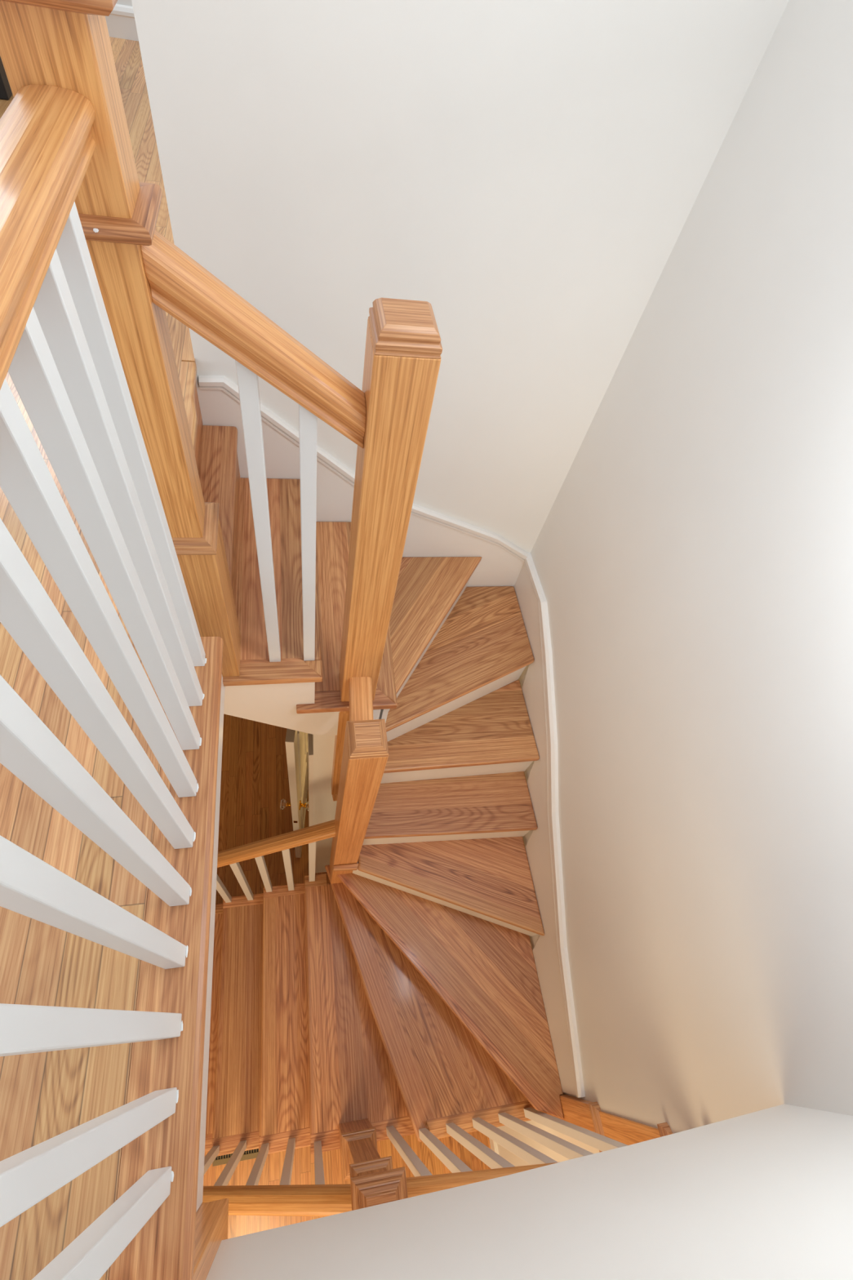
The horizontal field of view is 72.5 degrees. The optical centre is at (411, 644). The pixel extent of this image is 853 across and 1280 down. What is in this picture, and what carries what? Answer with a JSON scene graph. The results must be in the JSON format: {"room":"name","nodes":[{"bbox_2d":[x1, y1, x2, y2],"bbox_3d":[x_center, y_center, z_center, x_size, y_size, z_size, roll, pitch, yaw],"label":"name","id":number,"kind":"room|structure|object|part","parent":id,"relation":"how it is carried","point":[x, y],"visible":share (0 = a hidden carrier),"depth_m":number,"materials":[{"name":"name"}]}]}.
{"room":"staircase","nodes":[
{"label":"staircase","id":0,"kind":"room"},
{"bbox_2d":[0,36,195,1279],"bbox_3d":[-1.984,-0.542,1.139,2.978,0.020,5.420,-2,58,-11],"label":"floor","id":1,"kind":"structure","parent":0,"point":[45,1095],"depth_m":0.78,"materials":[{"name":"brown wood"}]},
{"bbox_2d":[0,57,12,100],"bbox_3d":[-1.833,-2.483,1.913,0.735,0.830,0.580,-2,58,-11],"label":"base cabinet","id":2,"kind":"object","parent":1,"relation":"on","point":[6,93],"visible":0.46,"depth_m":2.16,"materials":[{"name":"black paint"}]},
{"bbox_2d":[0,0,240,1279],"bbox_3d":[-0.339,0.179,0.700,0.144,1.257,1.241,-2,58,-11],"label":"stair railing","id":3,"kind":"object","parent":1,"relation":"on","point":[86,351],"visible":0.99,"depth_m":0.57,"materials":[{"name":"brown wood"}]},
{"bbox_3d":[-0.273,-0.083,0.295,0.066,0.045,1.017,-2,58,-11],"label":"handrail","id":4,"kind":"part","parent":3,"relation":"part of","materials":[{"name":"brown wood"}]},
{"bbox_3d":[-0.379,-0.404,0.802,0.082,0.698,0.082,-2,58,-11],"label":"newel post","id":5,"kind":"part","parent":3,"relation":"part of","materials":[{"name":"brown wood"}]},
{"bbox_3d":[-0.337,0.349,0.851,0.085,0.026,0.848,-2,58,-11],"label":"rail","id":6,"kind":"part","parent":3,"relation":"part of","materials":[{"name":"brown wood"}]},
{"bbox_3d":[-0.428,-0.222,1.082,0.128,0.025,0.128,-2,58,-11],"label":"moulding","id":7,"kind":"part","parent":3,"relation":"part of","materials":[{"name":"brown wood"}]},
{"bbox_2d":[115,0,132,6],"bbox_3d":[-2.121,-3.523,1.592,3.075,2.400,0.110,-2,58,-11],"label":"wall","id":8,"kind":"structure","parent":0,"point":[126,2],"depth_m":2.65,"materials":[{"name":"paint"}]},
{"bbox_2d":[105,4,138,40],"bbox_3d":[-2.363,-2.849,2.491,2.900,0.110,0.020,-2,58,-11],"label":"baseboard","id":9,"kind":"structure","parent":8,"relation":"attached to","point":[121,23],"depth_m":2.69,"materials":[{"name":"paint"}]},
{"bbox_2d":[195,374,199,386],"bbox_3d":[-2.004,-0.427,1.318,3.000,0.405,5.420,-2,58,-11],"label":"ceiling","id":10,"kind":"structure","parent":0,"point":[197,380],"depth_m":1.55,"materials":[{"name":"paint"}]},
{"bbox_2d":[195,675,225,1212],"bbox_3d":[-0.392,0.410,1.058,0.018,0.399,0.979,-2,58,-11],"label":"trim","id":11,"kind":"structure","parent":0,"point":[208,1004],"depth_m":1.12,"materials":[{"name":"paint"}]},
{"bbox_2d":[312,734,337,873],"bbox_3d":[-0.353,0.817,2.836,0.260,2.250,0.085,-2,58,-11],"label":"wall","id":12,"kind":"structure","parent":0,"point":[324,807],"depth_m":2.42,"materials":[{"name":"paint"}]},
{"bbox_2d":[280,728,308,857],"bbox_3d":[-0.566,0.575,3.176,0.164,1.868,0.720,9,56,-4],"label":"door","id":13,"kind":"structure","parent":12,"relation":"in","point":[296,742],"depth_m":2.84,"materials":[{"name":"paint"}]},
{"bbox_3d":[-0.565,0.832,3.018,0.034,0.051,0.051,5,57,-7],"label":"knob","id":14,"kind":"part","parent":13,"relation":"part of","materials":[{"name":"gold metal"}]},
{"bbox_3d":[-0.569,0.550,3.144,0.009,1.548,0.540,5,57,-7],"label":"panel moulding","id":15,"kind":"part","parent":13,"relation":"part of","materials":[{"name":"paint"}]},
{"bbox_2d":[307,733,313,826],"bbox_3d":[-0.507,0.892,2.917,0.016,1.990,0.084,-2,58,-11],"label":"trim","id":16,"kind":"structure","parent":12,"relation":"attached to","point":[310,750],"depth_m":2.25,"materials":[{"name":"paint"}]},
{"bbox_2d":[203,714,490,1239],"bbox_3d":[-1.630,2.186,3.112,4.250,0.050,6.400,-2,58,-11],"label":"floor","id":17,"kind":"structure","parent":0,"point":[254,783],"depth_m":3.76,"materials":[{"name":"brown wood"}]},
{"bbox_2d":[212,1148,258,1166],"bbox_3d":[-0.884,2.562,2.963,0.245,0.007,0.107,-2,58,-11],"label":"floor vent","id":18,"kind":"object","parent":17,"relation":"in","point":[248,1154],"visible":0.12,"depth_m":2.94,"materials":[{"name":"brown metal"}]},
{"bbox_2d":[179,360,564,1155],"bbox_3d":[-0.385,0.874,2.317,1.802,3.040,1.928,-2,58,-11],"label":"staircase","id":19,"kind":"structure","parent":17,"relation":"on","point":[403,993],"depth_m":2.35,"materials":[{"name":"brown wood"}]},
{"bbox_2d":[140,230,442,800],"bbox_3d":[-0.281,0.065,1.580,0.378,2.087,0.102,-2,58,-11],"label":"stair railing","id":20,"kind":"object","parent":19,"relation":"on","point":[388,420],"visible":0.91,"depth_m":0.90,"materials":[{"name":"brown wood"}]},
{"bbox_3d":[-0.199,-0.417,0.822,0.280,0.286,0.066,-2,58,-11],"label":"handrail","id":21,"kind":"part","parent":20,"relation":"part of","materials":[{"name":"brown wood"}]},
{"bbox_3d":[-0.153,0.091,1.653,0.102,1.974,0.102,-2,58,-11],"label":"newel post","id":22,"kind":"part","parent":20,"relation":"part of","materials":[{"name":"brown wood"}]},
{"bbox_2d":[216,676,388,902],"bbox_3d":[-0.638,0.782,2.322,0.827,2.300,0.248,-2,58,-11],"label":"stair railing","id":23,"kind":"object","parent":19,"relation":"on","point":[365,756],"visible":0.81,"depth_m":1.81,"materials":[{"name":"brown wood"}]},
{"bbox_3d":[-0.682,0.828,2.308,0.731,0.628,0.056,-1,58,-10],"label":"handrail","id":24,"kind":"part","parent":23,"relation":"part of","materials":[{"name":"brown wood"}]},
{"bbox_3d":[-0.217,0.638,2.049,0.096,1.508,0.096,-2,58,-11],"label":"newel post","id":25,"kind":"part","parent":23,"relation":"part of","materials":[{"name":"brown wood"}]},
{"bbox_3d":[-0.134,0.162,1.538,0.062,0.050,0.151,1,57,-9],"label":"handrail","id":26,"kind":"part","parent":23,"relation":"part of","materials":[{"name":"brown wood"}]},
{"bbox_2d":[202,1093,674,1216],"bbox_3d":[-0.228,1.758,1.976,1.675,1.941,0.146,-2,58,-11],"label":"stair railing","id":27,"kind":"object","parent":19,"relation":"on","point":[374,1181],"visible":0.51,"depth_m":1.73,"materials":[{"name":"brown wood"}]},
{"bbox_3d":[-0.608,1.691,1.770,0.856,0.796,0.062,-2,58,-11],"label":"handrail","id":28,"kind":"part","parent":27,"relation":"part of","materials":[{"name":"brown wood"}]},
{"bbox_3d":[-0.185,1.813,2.072,0.128,0.025,0.128,-2,58,-11],"label":"moulding","id":29,"kind":"part","parent":27,"relation":"part of","materials":[{"name":"brown wood"}]},
{"bbox_3d":[-0.132,1.618,1.771,0.082,0.749,0.082,-2,58,-11],"label":"newel post","id":30,"kind":"part","parent":27,"relation":"part of","materials":[{"name":"brown wood"}]},
{"bbox_3d":[0.328,1.371,1.487,0.730,0.392,0.062,-2,58,-11],"label":"handrail","id":31,"kind":"part","parent":27,"relation":"part of","materials":[{"name":"brown wood"}]},
{"bbox_3d":[0.617,1.585,1.912,0.031,0.025,0.128,-2,58,-11],"label":"moulding","id":32,"kind":"part","parent":27,"relation":"part of","materials":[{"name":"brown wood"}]},
{"bbox_3d":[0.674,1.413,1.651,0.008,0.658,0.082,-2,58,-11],"label":"newel post","id":33,"kind":"part","parent":27,"relation":"part of","materials":[{"name":"brown wood"}]},
{"bbox_2d":[131,0,789,552],"bbox_3d":[0.017,-0.639,1.923,1.290,5.440,0.115,-2,58,-11],"label":"wall","id":34,"kind":"structure","parent":0,"point":[531,173],"depth_m":1.24,"materials":[{"name":"paint"}]},
{"bbox_2d":[195,375,528,586],"bbox_3d":[-0.070,-0.470,2.042,1.197,0.956,0.023,-2,58,-11],"label":"baseboard","id":35,"kind":"structure","parent":34,"relation":"attached to","point":[430,533],"depth_m":1.96,"materials":[{"name":"paint"}]},
{"bbox_2d":[205,1103,852,1279],"bbox_3d":[0.436,0.231,-0.135,1.081,2.838,0.115,-2,58,-11],"label":"wall","id":36,"kind":"structure","parent":0,"point":[767,1193],"depth_m":0.77,"materials":[{"name":"paint"}]},
{"bbox_2d":[497,0,852,1166],"bbox_3d":[0.905,1.363,0.779,0.115,5.440,4.685,-2,58,-11],"label":"wall","id":37,"kind":"structure","parent":0,"point":[692,557],"depth_m":1.29,"materials":[{"name":"paint"}]},
{"bbox_2d":[488,1137,498,1154],"bbox_3d":[0.582,3.615,2.472,0.017,0.110,2.750,-2,58,-11],"label":"baseboard","id":38,"kind":"structure","parent":37,"relation":"attached to","point":[494,1147],"depth_m":3.04,"materials":[{"name":"paint"}]},
{"bbox_2d":[513,552,585,1097],"bbox_3d":[0.518,0.663,2.283,0.023,1.005,1.830,-2,58,-11],"label":"baseboard","id":39,"kind":"structure","parent":37,"relation":"attached to","point":[543,848],"depth_m":2.24,"materials":[{"name":"paint"}]}
]}

